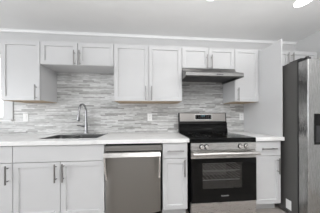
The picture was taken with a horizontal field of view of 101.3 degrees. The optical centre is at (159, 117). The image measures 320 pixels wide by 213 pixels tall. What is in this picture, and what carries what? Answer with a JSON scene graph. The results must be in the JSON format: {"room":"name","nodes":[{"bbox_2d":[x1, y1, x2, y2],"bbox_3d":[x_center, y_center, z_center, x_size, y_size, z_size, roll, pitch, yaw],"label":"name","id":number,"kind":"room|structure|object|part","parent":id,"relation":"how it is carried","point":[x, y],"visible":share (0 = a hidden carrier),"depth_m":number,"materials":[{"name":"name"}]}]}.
{"room":"kitchen","nodes":[
{"label":"kitchen","id":0,"kind":"room"},
{"bbox_2d":[0,32,294,133],"bbox_3d":[-0.780,-0.065,2.092,6.485,2.540,0.120,0,0,-5],"label":"wall","id":1,"kind":"structure","parent":0,"point":[3,35],"depth_m":2.06,"materials":[{"name":"paint"}]},
{"bbox_2d":[0,43,13,120],"bbox_3d":[-2.767,-0.505,1.892,1.255,1.125,0.125,0,0,-5],"label":"window","id":2,"kind":"structure","parent":1,"relation":"in","point":[8,106],"depth_m":1.90,"materials":[{"name":"paint"}]},
{"bbox_2d":[1,40,56,102],"bbox_3d":[-1.755,-0.594,1.771,0.455,0.762,0.345,0,0,-5],"label":"upper cabinet","id":3,"kind":"object","parent":1,"relation":"attached to","point":[24,79],"visible":0.99,"depth_m":1.65,"materials":[{"name":"white paint"}]},
{"bbox_3d":[-1.745,-0.588,1.647,0.450,0.746,0.019,0,0,-5],"label":"door","id":4,"kind":"part","parent":3,"relation":"part of","materials":[{"name":"white paint"}]},
{"bbox_2d":[40,41,113,73],"bbox_3d":[-1.074,-0.822,1.825,0.907,0.312,0.345,0,0,-5],"label":"upper cabinet","id":5,"kind":"object","parent":1,"relation":"attached to","point":[61,57],"visible":0.99,"depth_m":1.71,"materials":[{"name":"white paint"}]},
{"bbox_3d":[-1.291,-0.819,1.683,0.448,0.288,0.019,0,0,-5],"label":"door","id":6,"kind":"part","parent":5,"relation":"part of","materials":[{"name":"white paint"}]},
{"bbox_3d":[-1.029,-0.760,1.675,0.014,0.187,0.040,0,0,-5],"label":"handle","id":7,"kind":"part","parent":5,"relation":"part of","materials":[{"name":"silver metal"}]},
{"bbox_3d":[-0.838,-0.821,1.719,0.448,0.288,0.019,0,0,-5],"label":"door","id":8,"kind":"part","parent":5,"relation":"part of","materials":[{"name":"white paint"}]},
{"bbox_2d":[0,73,243,133],"bbox_3d":[-1.204,-0.215,1.993,5.226,0.915,0.008,0,0,-5],"label":"tile backsplash","id":9,"kind":"structure","parent":1,"relation":"attached to","point":[94,90],"depth_m":2.02,"materials":[{"name":"tile"}]},
{"bbox_2d":[23,114,27,120],"bbox_3d":[-1.970,0.002,1.924,0.072,0.116,0.008,0,0,-5],"label":"wall outlet","id":10,"kind":"object","parent":9,"relation":"attached to","point":[25,116],"visible":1,"depth_m":1.92,"materials":[{"name":"white plastic"}]},
{"bbox_2d":[147,114,151,120],"bbox_3d":[-0.161,-0.002,2.067,0.072,0.116,0.008,0,0,-5],"label":"wall outlet","id":11,"kind":"object","parent":9,"relation":"attached to","point":[149,116],"visible":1,"depth_m":2.06,"materials":[{"name":"white plastic"}]},
{"bbox_2d":[239,113,243,119],"bbox_3d":[1.360,-0.013,2.188,0.072,0.116,0.008,0,0,-5],"label":"wall outlet","id":12,"kind":"object","parent":9,"relation":"attached to","point":[241,115],"visible":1,"depth_m":2.19,"materials":[{"name":"white plastic"}]},
{"bbox_2d":[114,44,181,103],"bbox_3d":[-0.164,-0.600,1.897,0.911,0.762,0.345,0,0,-5],"label":"upper cabinet","id":13,"kind":"object","parent":1,"relation":"attached to","point":[150,74],"visible":1,"depth_m":1.77,"materials":[{"name":"white paint"}]},
{"bbox_3d":[-0.382,-0.593,1.755,0.450,0.746,0.019,0,0,-5],"label":"door","id":14,"kind":"part","parent":13,"relation":"part of","materials":[{"name":"white paint"}]},
{"bbox_3d":[0.073,-0.595,1.792,0.450,0.746,0.019,0,0,-5],"label":"door","id":15,"kind":"part","parent":13,"relation":"part of","materials":[{"name":"white paint"}]},
{"bbox_2d":[0,28,296,44],"bbox_3d":[-0.778,-1.268,2.017,6.285,0.032,0.030,0,0,-5],"label":"trim","id":16,"kind":"structure","parent":1,"relation":"attached to","point":[1,29],"depth_m":2.05,"materials":[{"name":"paint"}]},
{"bbox_2d":[182,47,234,69],"bbox_3d":[0.671,-0.829,1.963,0.760,0.310,0.345,0,0,-5],"label":"upper cabinet","id":17,"kind":"object","parent":1,"relation":"attached to","point":[192,57],"visible":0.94,"depth_m":1.83,"materials":[{"name":"white paint"}]},
{"bbox_3d":[0.491,-0.826,1.825,0.375,0.288,0.019,0,0,-5],"label":"door","id":18,"kind":"part","parent":17,"relation":"part of","materials":[{"name":"white paint"}]},
{"bbox_2d":[182,68,243,84],"bbox_3d":[0.677,-0.597,1.889,0.758,0.165,0.493,0,0,-5],"label":"range hood","id":19,"kind":"object","parent":17,"relation":"attached to","point":[225,76],"visible":0.92,"depth_m":1.78,"materials":[{"name":"metal"}]},
{"bbox_3d":[0.871,-0.827,1.855,0.375,0.288,0.019,0,0,-5],"label":"door","id":20,"kind":"part","parent":17,"relation":"part of","materials":[{"name":"white paint"}]},
{"bbox_2d":[223,49,258,103],"bbox_3d":[1.233,-0.606,2.008,0.360,0.762,0.345,0,0,-5],"label":"upper cabinet","id":21,"kind":"object","parent":1,"relation":"attached to","point":[244,90],"visible":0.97,"depth_m":1.89,"materials":[{"name":"white paint"}]},
{"bbox_3d":[1.243,-0.600,1.884,0.356,0.746,0.019,0,0,-5],"label":"door","id":22,"kind":"part","parent":21,"relation":"part of","materials":[{"name":"white paint"}]},
{"bbox_2d":[258,50,316,65],"bbox_3d":[1.889,-0.840,2.060,0.912,0.299,0.345,0,0,-5],"label":"upper cabinet","id":23,"kind":"object","parent":1,"relation":"attached to","point":[287,56],"visible":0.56,"depth_m":1.93,"materials":[{"name":"white paint"}]},
{"bbox_3d":[1.671,-0.833,1.918,0.450,0.283,0.019,0,0,-5],"label":"door","id":24,"kind":"part","parent":23,"relation":"part of","materials":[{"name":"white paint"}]},
{"bbox_3d":[2.126,-0.835,1.954,0.451,0.283,0.019,0,0,-5],"label":"door","id":25,"kind":"part","parent":23,"relation":"part of","materials":[{"name":"white paint"}]},
{"bbox_2d":[0,0,319,41],"bbox_3d":[-0.582,-1.311,-0.460,6.285,0.050,5.000,0,0,-5],"label":"ceiling","id":26,"kind":"structure","parent":0,"point":[270,20],"depth_m":1.68,"materials":[{"name":"paint"}]},
{"bbox_2d":[292,0,311,7],"bbox_3d":[1.598,-1.292,1.460,0.176,0.004,0.176,0,0,-5],"label":"recessed light","id":27,"kind":"object","parent":26,"relation":"in","point":[299,3],"visible":1,"depth_m":1.49,"materials":[{"name":"paint"}]},
{"bbox_2d":[161,203,288,212],"bbox_3d":[-0.573,1.179,-0.460,6.285,0.050,5.000,0,0,-5],"label":"floor","id":28,"kind":"structure","parent":0,"point":[277,209],"depth_m":1.62,"materials":[{"name":"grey wood"}]},
{"bbox_2d":[0,146,12,212],"bbox_3d":[-1.759,0.724,1.613,0.454,0.870,0.656,0,0,-5],"label":"base cabinet","id":29,"kind":"object","parent":28,"relation":"on","point":[6,152],"visible":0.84,"depth_m":1.34,"materials":[{"name":"white paint"}]},
{"bbox_3d":[-1.739,0.382,1.334,0.450,0.170,0.019,0,0,-5],"label":"drawer","id":30,"kind":"part","parent":29,"relation":"part of","materials":[{"name":"white paint"}]},
{"bbox_3d":[-1.546,0.583,1.320,0.014,0.187,0.040,0,0,-5],"label":"handle","id":31,"kind":"part","parent":29,"relation":"part of","materials":[{"name":"silver metal"}]},
{"bbox_2d":[13,144,105,212],"bbox_3d":[-1.077,0.721,1.667,0.910,0.870,0.656,0,0,-5],"label":"base cabinet","id":32,"kind":"object","parent":28,"relation":"on","point":[46,178],"visible":0.92,"depth_m":1.38,"materials":[{"name":"white paint"}]},
{"bbox_3d":[-1.279,0.756,1.370,0.455,0.571,0.019,0,0,-5],"label":"door","id":33,"kind":"part","parent":32,"relation":"part of","materials":[{"name":"white paint"}]},
{"bbox_3d":[-1.085,0.578,1.357,0.014,0.187,0.040,0,0,-5],"label":"handle","id":34,"kind":"part","parent":32,"relation":"part of","materials":[{"name":"silver metal"}]},
{"bbox_3d":[-1.056,0.379,1.388,0.906,0.170,0.019,0,0,-5],"label":"drawer","id":35,"kind":"part","parent":32,"relation":"part of","materials":[{"name":"white paint"}]},
{"bbox_3d":[-1.010,0.576,1.363,0.014,0.187,0.040,0,0,-5],"label":"handle","id":36,"kind":"part","parent":32,"relation":"part of","materials":[{"name":"silver metal"}]},
{"bbox_3d":[-0.825,0.755,1.406,0.446,0.571,0.019,0,0,-5],"label":"door","id":37,"kind":"part","parent":32,"relation":"part of","materials":[{"name":"white paint"}]},
{"bbox_2d":[0,132,188,145],"bbox_3d":[-1.739,0.266,1.622,4.096,0.043,0.646,0,0,-5],"label":"countertop","id":38,"kind":"structure","parent":32,"relation":"on","point":[154,137],"depth_m":1.45,"materials":[{"name":"white stone"}]},
{"bbox_2d":[40,134,105,138],"bbox_3d":[-1.073,0.349,1.692,0.642,0.214,0.379,0,0,-5],"label":"sink","id":39,"kind":"object","parent":38,"relation":"in","point":[72,135],"visible":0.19,"depth_m":1.86,"materials":[{"name":"metal"}]},
{"bbox_3d":[-1.264,0.356,1.677,0.257,0.209,0.377,0,0,-5],"label":"bowl","id":40,"kind":"part","parent":39,"relation":"part of","materials":[{"name":"metal"}]},
{"bbox_3d":[-0.939,0.355,1.703,0.370,0.209,0.377,0,0,-5],"label":"bowl","id":41,"kind":"part","parent":39,"relation":"part of","materials":[{"name":"metal"}]},
{"bbox_2d":[76,103,95,133],"bbox_3d":[-1.082,0.022,1.838,0.256,0.440,0.256,0,0,-5],"label":"kitchen faucet","id":42,"kind":"object","parent":38,"relation":"on","point":[81,104],"visible":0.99,"depth_m":1.92,"materials":[{"name":"silver metal"}]},
{"bbox_3d":[-1.084,0.018,1.839,0.027,0.432,0.226,0,0,-5],"label":"spout","id":43,"kind":"part","parent":42,"relation":"part of","materials":[{"name":"silver metal"}]},
{"bbox_2d":[103,143,161,212],"bbox_3d":[-0.305,0.720,1.695,0.614,0.866,0.686,0,0,-5],"label":"dishwasher","id":44,"kind":"object","parent":28,"relation":"on","point":[133,172],"visible":1,"depth_m":1.40,"materials":[{"name":"silver metal"}]},
{"bbox_3d":[-0.571,0.542,1.372,0.018,0.260,0.064,0,0,-5],"label":"handle arm","id":45,"kind":"part","parent":44,"relation":"part of","materials":[{"name":"silver metal"}]},
{"bbox_3d":[-0.287,0.392,1.379,0.587,0.047,0.052,0,0,-5],"label":"handle","id":46,"kind":"part","parent":44,"relation":"part of","materials":[{"name":"metal"}]},
{"bbox_3d":[-0.287,0.334,1.440,0.609,0.058,0.043,0,0,-5],"label":"control panel","id":47,"kind":"part","parent":44,"relation":"part of","materials":[{"name":"metal"}]},
{"bbox_3d":[-0.004,0.540,1.417,0.018,0.260,0.064,0,0,-5],"label":"handle arm","id":48,"kind":"part","parent":44,"relation":"part of","materials":[{"name":"silver metal"}]},
{"bbox_2d":[162,143,187,212],"bbox_3d":[0.149,0.717,1.764,0.283,0.870,0.656,0,0,-5],"label":"base cabinet","id":49,"kind":"object","parent":28,"relation":"on","point":[174,155],"visible":0.91,"depth_m":1.48,"materials":[{"name":"white paint"}]},
{"bbox_3d":[0.170,0.374,1.485,0.279,0.170,0.019,0,0,-5],"label":"drawer","id":50,"kind":"part","parent":49,"relation":"part of","materials":[{"name":"white paint"}]},
{"bbox_3d":[0.275,0.566,1.465,0.014,0.187,0.040,0,0,-5],"label":"handle","id":51,"kind":"part","parent":49,"relation":"part of","materials":[{"name":"silver metal"}]},
{"bbox_2d":[178,113,260,212],"bbox_3d":[0.703,0.538,1.757,0.772,1.222,0.712,0,0,-5],"label":"range","id":52,"kind":"object","parent":28,"relation":"on","point":[221,164],"visible":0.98,"depth_m":1.49,"materials":[{"name":"black metal"}]},
{"bbox_3d":[0.676,-0.003,2.075,0.744,0.130,0.018,0,0,-5],"label":"backguard panel","id":53,"kind":"part","parent":52,"relation":"part of","materials":[{"name":"metal"}]},
{"bbox_2d":[180,132,255,140],"bbox_3d":[0.701,0.247,1.776,0.770,0.032,0.593,0,0,-5],"label":"cooktop","id":54,"kind":"object","parent":52,"relation":"in","point":[193,136],"depth_m":1.58,"materials":[{"name":"black glass"}]},
{"bbox_3d":[0.726,1.034,1.496,0.762,0.160,0.038,0,0,-5],"label":"storage drawer","id":55,"kind":"part","parent":52,"relation":"part of","materials":[{"name":"metal"}]},
{"bbox_3d":[0.723,0.325,1.495,0.764,0.078,0.045,0,0,-5],"label":"control panel","id":56,"kind":"part","parent":52,"relation":"part of","materials":[{"name":"metal"}]},
{"bbox_2d":[187,140,260,212],"bbox_3d":[0.704,0.692,1.757,0.768,0.855,0.712,0,0,-5],"label":"oven","id":57,"kind":"object","parent":52,"relation":"in","point":[221,174],"depth_m":1.48,"materials":[{"name":"silver metal"}]},
{"bbox_2d":[256,141,280,208],"bbox_3d":[1.263,0.712,1.852,0.339,0.870,0.656,0,0,-5],"label":"base cabinet","id":58,"kind":"object","parent":28,"relation":"on","point":[268,164],"visible":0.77,"depth_m":1.57,"materials":[{"name":"white paint"}]},
{"bbox_2d":[230,131,284,140],"bbox_3d":[1.270,0.255,1.861,0.365,0.043,0.646,0,0,-5],"label":"countertop","id":59,"kind":"structure","parent":58,"relation":"on","point":[259,137],"depth_m":1.60,"materials":[{"name":"white stone"}]},
{"bbox_2d":[244,39,282,136],"bbox_3d":[1.434,-0.353,1.881,0.014,1.170,0.630,0,0,-5],"label":"end panel","id":60,"kind":"object","parent":59,"relation":"on","point":[265,116],"visible":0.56,"depth_m":1.74,"materials":[{"name":"white paint"}]},
{"bbox_3d":[1.283,0.370,1.574,0.335,0.170,0.019,0,0,-5],"label":"drawer","id":61,"kind":"part","parent":58,"relation":"part of","materials":[{"name":"white paint"}]},
{"bbox_3d":[1.407,0.575,1.554,0.014,0.187,0.040,0,0,-5],"label":"handle","id":62,"kind":"part","parent":58,"relation":"part of","materials":[{"name":"silver metal"}]},
{"bbox_2d":[276,56,319,212],"bbox_3d":[1.934,0.251,1.752,0.885,1.787,0.866,0,0,-5],"label":"refrigerator","id":63,"kind":"object","parent":28,"relation":"on","point":[300,150],"visible":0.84,"depth_m":1.42,"materials":[{"name":"silver metal"}]},
{"bbox_3d":[1.723,0.239,1.409,0.407,1.692,0.094,0,0,-5],"label":"door","id":64,"kind":"part","parent":63,"relation":"part of","materials":[{"name":"metal"}]},
{"bbox_2d":[295,30,319,58],"bbox_3d":[2.605,-0.078,-0.208,0.100,2.540,5.000,0,0,-5],"label":"wall","id":65,"kind":"structure","parent":0,"point":[311,43],"depth_m":2.05,"materials":[{"name":"paint"}]}
]}

